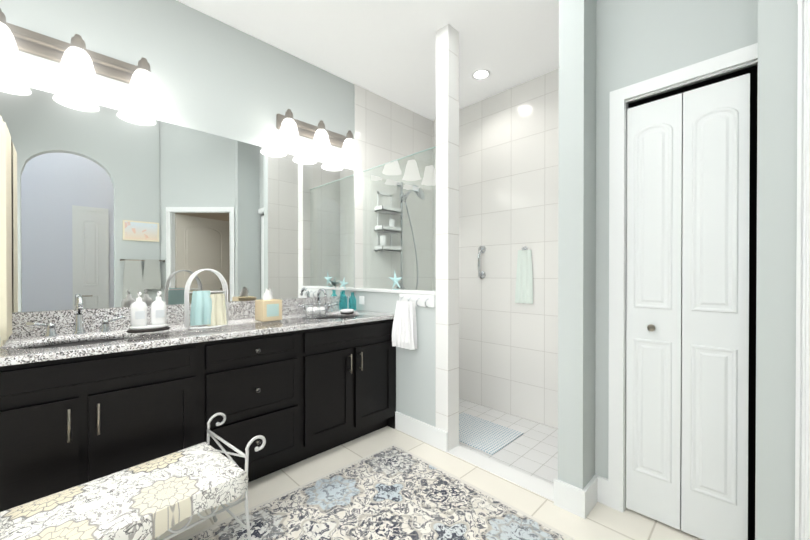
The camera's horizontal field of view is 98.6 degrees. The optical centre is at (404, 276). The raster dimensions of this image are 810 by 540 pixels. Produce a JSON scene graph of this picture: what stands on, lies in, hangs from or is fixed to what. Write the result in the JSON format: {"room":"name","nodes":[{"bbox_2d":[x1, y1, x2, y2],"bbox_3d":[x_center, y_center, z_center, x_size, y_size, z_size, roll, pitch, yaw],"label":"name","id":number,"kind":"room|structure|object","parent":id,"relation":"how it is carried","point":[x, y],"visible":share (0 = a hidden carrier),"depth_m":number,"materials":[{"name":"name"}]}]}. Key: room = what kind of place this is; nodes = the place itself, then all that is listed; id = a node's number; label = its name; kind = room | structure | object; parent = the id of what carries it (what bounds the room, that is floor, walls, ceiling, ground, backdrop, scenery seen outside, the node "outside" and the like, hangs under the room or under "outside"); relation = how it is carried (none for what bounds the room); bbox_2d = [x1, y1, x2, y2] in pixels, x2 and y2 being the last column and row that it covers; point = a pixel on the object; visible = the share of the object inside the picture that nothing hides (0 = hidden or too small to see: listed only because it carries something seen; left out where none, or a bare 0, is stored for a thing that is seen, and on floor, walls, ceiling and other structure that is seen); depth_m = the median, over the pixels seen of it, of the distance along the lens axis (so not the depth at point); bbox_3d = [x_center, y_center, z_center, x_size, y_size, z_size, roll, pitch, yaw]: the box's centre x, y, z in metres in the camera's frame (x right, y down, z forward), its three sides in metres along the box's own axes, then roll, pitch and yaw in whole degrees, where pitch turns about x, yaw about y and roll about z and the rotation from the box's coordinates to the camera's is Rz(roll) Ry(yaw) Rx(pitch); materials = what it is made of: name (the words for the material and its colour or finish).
{"room":"bathroom","nodes":[
{"label":"bathroom","id":0,"kind":"room"},
{"bbox_2d":[0,0,354,312],"bbox_3d":[-1.756,-0.254,1.848,5.870,2.850,0.120,0,0,-45],"label":"wall","id":1,"kind":"structure","parent":0,"point":[212,75],"depth_m":2.19,"materials":[{"name":"grey paint"}]},
{"bbox_2d":[0,8,164,111],"bbox_3d":[-1.623,-1.064,1.730,0.710,0.247,0.227,0,0,-45],"label":"sconce","id":2,"kind":"object","parent":1,"relation":"attached to","point":[81,66],"visible":1,"depth_m":1.72,"materials":[{"name":"white glass"}]},
{"bbox_2d":[0,80,353,312],"bbox_3d":[-1.431,-0.375,2.079,2.758,1.089,0.005,0,0,-45],"label":"mirror","id":3,"kind":"object","parent":1,"relation":"attached to","point":[111,208],"visible":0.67,"depth_m":2.04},
{"bbox_2d":[8,296,355,339],"bbox_3d":[-1.421,0.231,2.078,2.768,0.122,0.020,0,0,-45],"label":"backsplash","id":4,"kind":"structure","parent":1,"relation":"attached to","point":[237,310],"depth_m":1.94,"materials":[{"name":"grey stone"}]},
{"bbox_2d":[275,109,360,164],"bbox_3d":[-0.654,-1.069,2.684,0.710,0.247,0.227,0,0,-45],"label":"sconce","id":5,"kind":"object","parent":1,"relation":"attached to","point":[292,130],"visible":1,"depth_m":2.65,"materials":[{"name":"white glass"}]},
{"bbox_2d":[354,84,431,290],"bbox_3d":[-0.073,-0.262,3.416,1.030,2.850,0.008,0,0,-45],"label":"shower wall tile","id":6,"kind":"structure","parent":1,"relation":"attached to","point":[386,130],"depth_m":3.34,"materials":[{"name":"white tile"}]},
{"bbox_2d":[375,192,401,251],"bbox_3d":[-0.155,-0.511,3.249,0.240,0.550,0.110,0,0,-45],"label":"caddy shelf","id":7,"kind":"object","parent":6,"relation":"attached to","point":[384,247],"depth_m":3.22,"materials":[{"name":"white plastic"}]},
{"bbox_2d":[396,182,424,289],"bbox_3d":[0.072,-0.369,3.326,0.222,1.105,0.322,0,0,-45],"label":"shower head","id":8,"kind":"object","parent":6,"relation":"attached to","point":[416,190],"depth_m":3.37,"materials":[{"name":"silver metal"}]},
{"bbox_2d":[177,0,558,119],"bbox_3d":[-0.719,-2.102,1.534,6.920,0.850,2.010,0,0,-45],"label":"ceiling","id":9,"kind":"structure","parent":0,"point":[386,49],"depth_m":2.45,"materials":[{"name":"white paint"}]},
{"bbox_2d":[471,69,490,79],"bbox_3d":[0.635,-1.681,2.904,0.160,0.006,0.160,0,0,-45],"label":"recessed light","id":10,"kind":"object","parent":9,"relation":"in","point":[482,74],"visible":1,"depth_m":2.90,"materials":[{"name":"white"}]},
{"bbox_2d":[355,291,435,426],"bbox_3d":[-0.073,0.684,2.774,0.120,1.115,0.930,0,0,-45],"label":"wall","id":11,"kind":"structure","parent":0,"point":[415,383],"depth_m":2.53,"materials":[{"name":"grey paint"}]},
{"bbox_2d":[359,296,363,304],"bbox_3d":[-0.365,0.201,2.947,0.002,0.070,0.070,0,0,-45],"label":"outlet","id":12,"kind":"object","parent":11,"relation":"attached to","point":[361,299],"visible":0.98,"depth_m":2.95,"materials":[{"name":"white plastic"}]},
{"bbox_2d":[354,288,435,294],"bbox_3d":[-0.071,0.116,2.768,0.156,0.022,0.922,0,0,-45],"label":"sill","id":13,"kind":"structure","parent":11,"relation":"on","point":[421,292],"depth_m":2.65,"materials":[{"name":"white"}]},
{"bbox_2d":[389,270,401,289],"bbox_3d":[-0.074,0.025,2.735,0.030,0.156,0.162,0,0,-45],"label":"decor","id":14,"kind":"object","parent":13,"relation":"on","point":[395,279],"visible":0.98,"depth_m":2.73,"materials":[{"name":"teal ceramic"}]},
{"bbox_2d":[363,146,435,290],"bbox_3d":[-0.049,-0.417,2.786,0.011,1.041,0.918,0,0,-45],"label":"glass wall","id":15,"kind":"structure","parent":13,"relation":"on","point":[397,217],"depth_m":2.77,"materials":[{"name":"clear glass"}]},
{"bbox_2d":[392,294,434,349],"bbox_3d":[0.048,0.324,2.484,0.111,0.388,0.340,0,0,-45],"label":"hook rail","id":16,"kind":"object","parent":11,"relation":"attached to","point":[404,331],"visible":1,"depth_m":2.49,"materials":[{"name":"white fabric"}]},
{"bbox_2d":[395,411,447,452],"bbox_3d":[0.106,1.103,2.497,0.016,0.130,0.500,0,0,-45],"label":"baseboard","id":17,"kind":"structure","parent":11,"relation":"attached to","point":[431,435],"depth_m":2.47,"materials":[{"name":"white wood"}]},
{"bbox_2d":[153,426,702,539],"bbox_3d":[0.442,1.239,0.372,6.920,0.120,5.320,0,0,-45],"label":"floor","id":18,"kind":"structure","parent":0,"point":[601,521],"depth_m":1.88,"materials":[{"name":"tile"}]},
{"bbox_2d":[0,316,395,511],"bbox_3d":[-1.216,0.746,1.887,2.748,0.850,0.584,0,0,-45],"label":"bathroom vanity","id":19,"kind":"object","parent":18,"relation":"on","point":[87,395],"depth_m":1.70,"materials":[{"name":"black wood"}]},
{"bbox_2d":[0,308,394,363],"bbox_3d":[-1.227,0.306,1.881,2.768,0.030,0.574,0,0,-45],"label":"countertop","id":20,"kind":"structure","parent":19,"relation":"on","point":[177,332],"depth_m":1.76,"materials":[{"name":"grey stone"}]},
{"bbox_2d":[0,115,11,346],"bbox_3d":[-1.908,-0.190,1.397,0.424,0.965,0.230,0,0,-45],"label":"towel","id":21,"kind":"object","parent":20,"relation":"on","point":[5,247],"visible":1,"depth_m":1.46,"materials":[{"name":"beige"}]},
{"bbox_2d":[24,296,127,335],"bbox_3d":[-1.611,0.194,1.724,0.363,0.196,0.150,0,0,-45],"label":"faucet","id":22,"kind":"object","parent":20,"relation":"on","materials":[{"name":"silver metal"}]},
{"bbox_2d":[12,332,139,351],"bbox_3d":[-1.493,0.393,1.606,0.467,0.164,0.361,0,0,-45],"label":"sink","id":23,"kind":"object","parent":20,"relation":"in","point":[127,336],"depth_m":1.68,"materials":[{"name":"white ceramic"}]},
{"bbox_2d":[184,269,227,328],"bbox_3d":[-1.137,0.122,1.998,0.209,0.333,0.159,0,0,-45],"label":"towel stand","id":24,"kind":"object","parent":20,"relation":"on","point":[208,308],"visible":0.98,"depth_m":1.95,"materials":[{"name":"white plastic"}]},
{"bbox_2d":[255,288,281,321],"bbox_3d":[-0.900,0.183,2.300,0.130,0.210,0.131,0,0,-45],"label":"tissue box","id":25,"kind":"object","parent":20,"relation":"on","point":[268,307],"visible":1,"depth_m":2.26,"materials":[{"name":"beige cardboard"}]},
{"bbox_2d":[303,303,326,317],"bbox_3d":[-0.631,0.240,2.454,0.175,0.090,0.125,0,0,-45],"label":"wire basket","id":26,"kind":"object","parent":20,"relation":"on","point":[315,311],"visible":1,"depth_m":2.43,"materials":[{"name":"silver metal"}]},
{"bbox_2d":[296,288,339,315],"bbox_3d":[-0.642,0.189,2.678,0.363,0.196,0.150,0,0,-45],"label":"faucet","id":27,"kind":"object","parent":20,"relation":"on","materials":[{"name":"silver metal"}]},
{"bbox_2d":[312,313,347,319],"bbox_3d":[-0.524,0.388,2.560,0.467,0.164,0.361,0,0,-45],"label":"sink","id":28,"kind":"object","parent":20,"relation":"in","point":[328,317],"depth_m":2.63,"materials":[{"name":"white ceramic"}]},
{"bbox_2d":[338,277,347,308],"bbox_3d":[-0.510,0.143,2.891,0.065,0.284,0.094,0,0,12],"label":"bottle","id":29,"kind":"object","parent":20,"relation":"on","point":[343,283],"depth_m":2.89,"materials":[{"name":"teal glass"}]},
{"bbox_2d":[340,309,353,313],"bbox_3d":[-0.445,0.267,2.679,0.120,0.038,0.092,0,0,-45],"label":"soap dish","id":30,"kind":"object","parent":20,"relation":"on","point":[346,311],"visible":1,"depth_m":2.64,"materials":[{"name":"white ceramic"}]},
{"bbox_2d":[180,444,572,539],"bbox_3d":[-0.336,1.170,1.346,1.860,0.008,1.200,0,0,-44],"label":"rug","id":31,"kind":"object","parent":18,"relation":"on","point":[393,492],"visible":1,"depth_m":1.72,"materials":[{"name":"fabric"}]},
{"bbox_2d":[0,412,265,539],"bbox_3d":[-0.980,0.907,1.251,0.419,0.515,0.814,0,0,39],"label":"bench","id":32,"kind":"object","parent":31,"relation":"on","point":[156,498],"visible":1,"depth_m":1.21,"materials":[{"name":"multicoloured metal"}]},
{"bbox_2d":[447,445,553,500],"bbox_3d":[0.582,1.168,2.102,0.132,0.004,0.730,0,0,-45],"label":"sill","id":33,"kind":"structure","parent":18,"relation":"on","point":[528,482],"depth_m":2.07,"materials":[{"name":"white stone"}]},
{"bbox_2d":[435,23,458,450],"bbox_3d":[0.291,-0.219,2.398,0.120,2.925,0.110,0,0,-45],"label":"shower column","id":34,"kind":"structure","parent":0,"point":[447,253],"depth_m":2.36,"materials":[{"name":"tile"}]},
{"bbox_2d":[432,68,558,428],"bbox_3d":[0.997,-0.223,3.150,0.120,2.925,1.890,0,0,-45],"label":"wall","id":35,"kind":"structure","parent":0,"point":[508,195],"depth_m":3.13,"materials":[{"name":"tile"}]},
{"bbox_2d":[478,246,485,277],"bbox_3d":[0.714,-0.136,3.299,0.074,0.310,0.070,0,0,-45],"label":"grab rail","id":36,"kind":"object","parent":35,"relation":"attached to","point":[481,249],"visible":0.98,"depth_m":3.29,"materials":[{"name":"silver metal"}]},
{"bbox_2d":[515,246,533,303],"bbox_3d":[1.036,-0.014,2.985,0.056,0.483,0.162,0,0,-45],"label":"towel","id":37,"kind":"object","parent":35,"relation":"attached to","point":[524,286],"visible":0.96,"depth_m":2.96,"materials":[{"name":"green fabric"}]},
{"bbox_2d":[459,398,557,484],"bbox_3d":[0.588,1.239,2.838,0.910,0.005,1.770,0,0,-45],"label":"floor","id":38,"kind":"structure","parent":0,"point":[532,450],"depth_m":2.54,"materials":[{"name":"tile"}]},
{"bbox_2d":[459,412,523,454],"bbox_3d":[0.567,1.232,2.782,0.460,0.008,0.580,0,0,-45],"label":"mat","id":39,"kind":"object","parent":38,"relation":"on","point":[491,438],"visible":0.81,"depth_m":2.71,"materials":[{"name":"fabric"}]},
{"bbox_2d":[558,0,596,488],"bbox_3d":[1.201,-0.217,2.108,1.050,2.925,0.120,0,0,-45],"label":"wall","id":40,"kind":"structure","parent":0,"point":[577,251],"depth_m":1.74,"materials":[{"name":"grey paint"}]},
{"bbox_2d":[595,0,757,478],"bbox_3d":[1.246,-0.627,1.648,0.100,3.600,0.595,0,0,-45],"label":"wall","id":41,"kind":"structure","parent":0,"point":[637,41],"depth_m":1.71,"materials":[{"name":"grey paint"}]},
{"bbox_2d":[608,43,757,539],"bbox_3d":[1.263,0.120,1.622,0.118,2.105,0.528,0,0,-45],"label":"door frame","id":42,"kind":"structure","parent":41,"relation":"attached to","point":[620,98],"depth_m":1.72,"materials":[{"name":"white wood"}]},
{"bbox_2d":[626,73,749,539],"bbox_3d":[1.256,0.163,1.583,0.070,1.992,0.435,0,0,-45],"label":"bifold closet door","id":43,"kind":"structure","parent":41,"relation":"in","point":[687,322],"depth_m":1.56,"materials":[{"name":"white wood"}]},
{"bbox_2d":[755,0,797,539],"bbox_3d":[1.384,-0.626,1.297,0.395,3.600,0.100,0,0,-45],"label":"wall","id":44,"kind":"structure","parent":0,"point":[776,262],"depth_m":1.16,"materials":[{"name":"grey paint"}]},
{"bbox_3d":[1.297,-0.622,0.574,0.808,3.600,0.808,0,0,-45],"label":"wall","id":45,"kind":"structure","parent":0,"visible":0},
{"bbox_2d":[795,0,809,539],"bbox_3d":[1.288,0.122,0.652,0.071,2.111,0.938,0,0,0],"label":"door frame","id":46,"kind":"structure","parent":45,"relation":"attached to","point":[802,474],"depth_m":1.10,"materials":[{"name":"white"}]}
]}

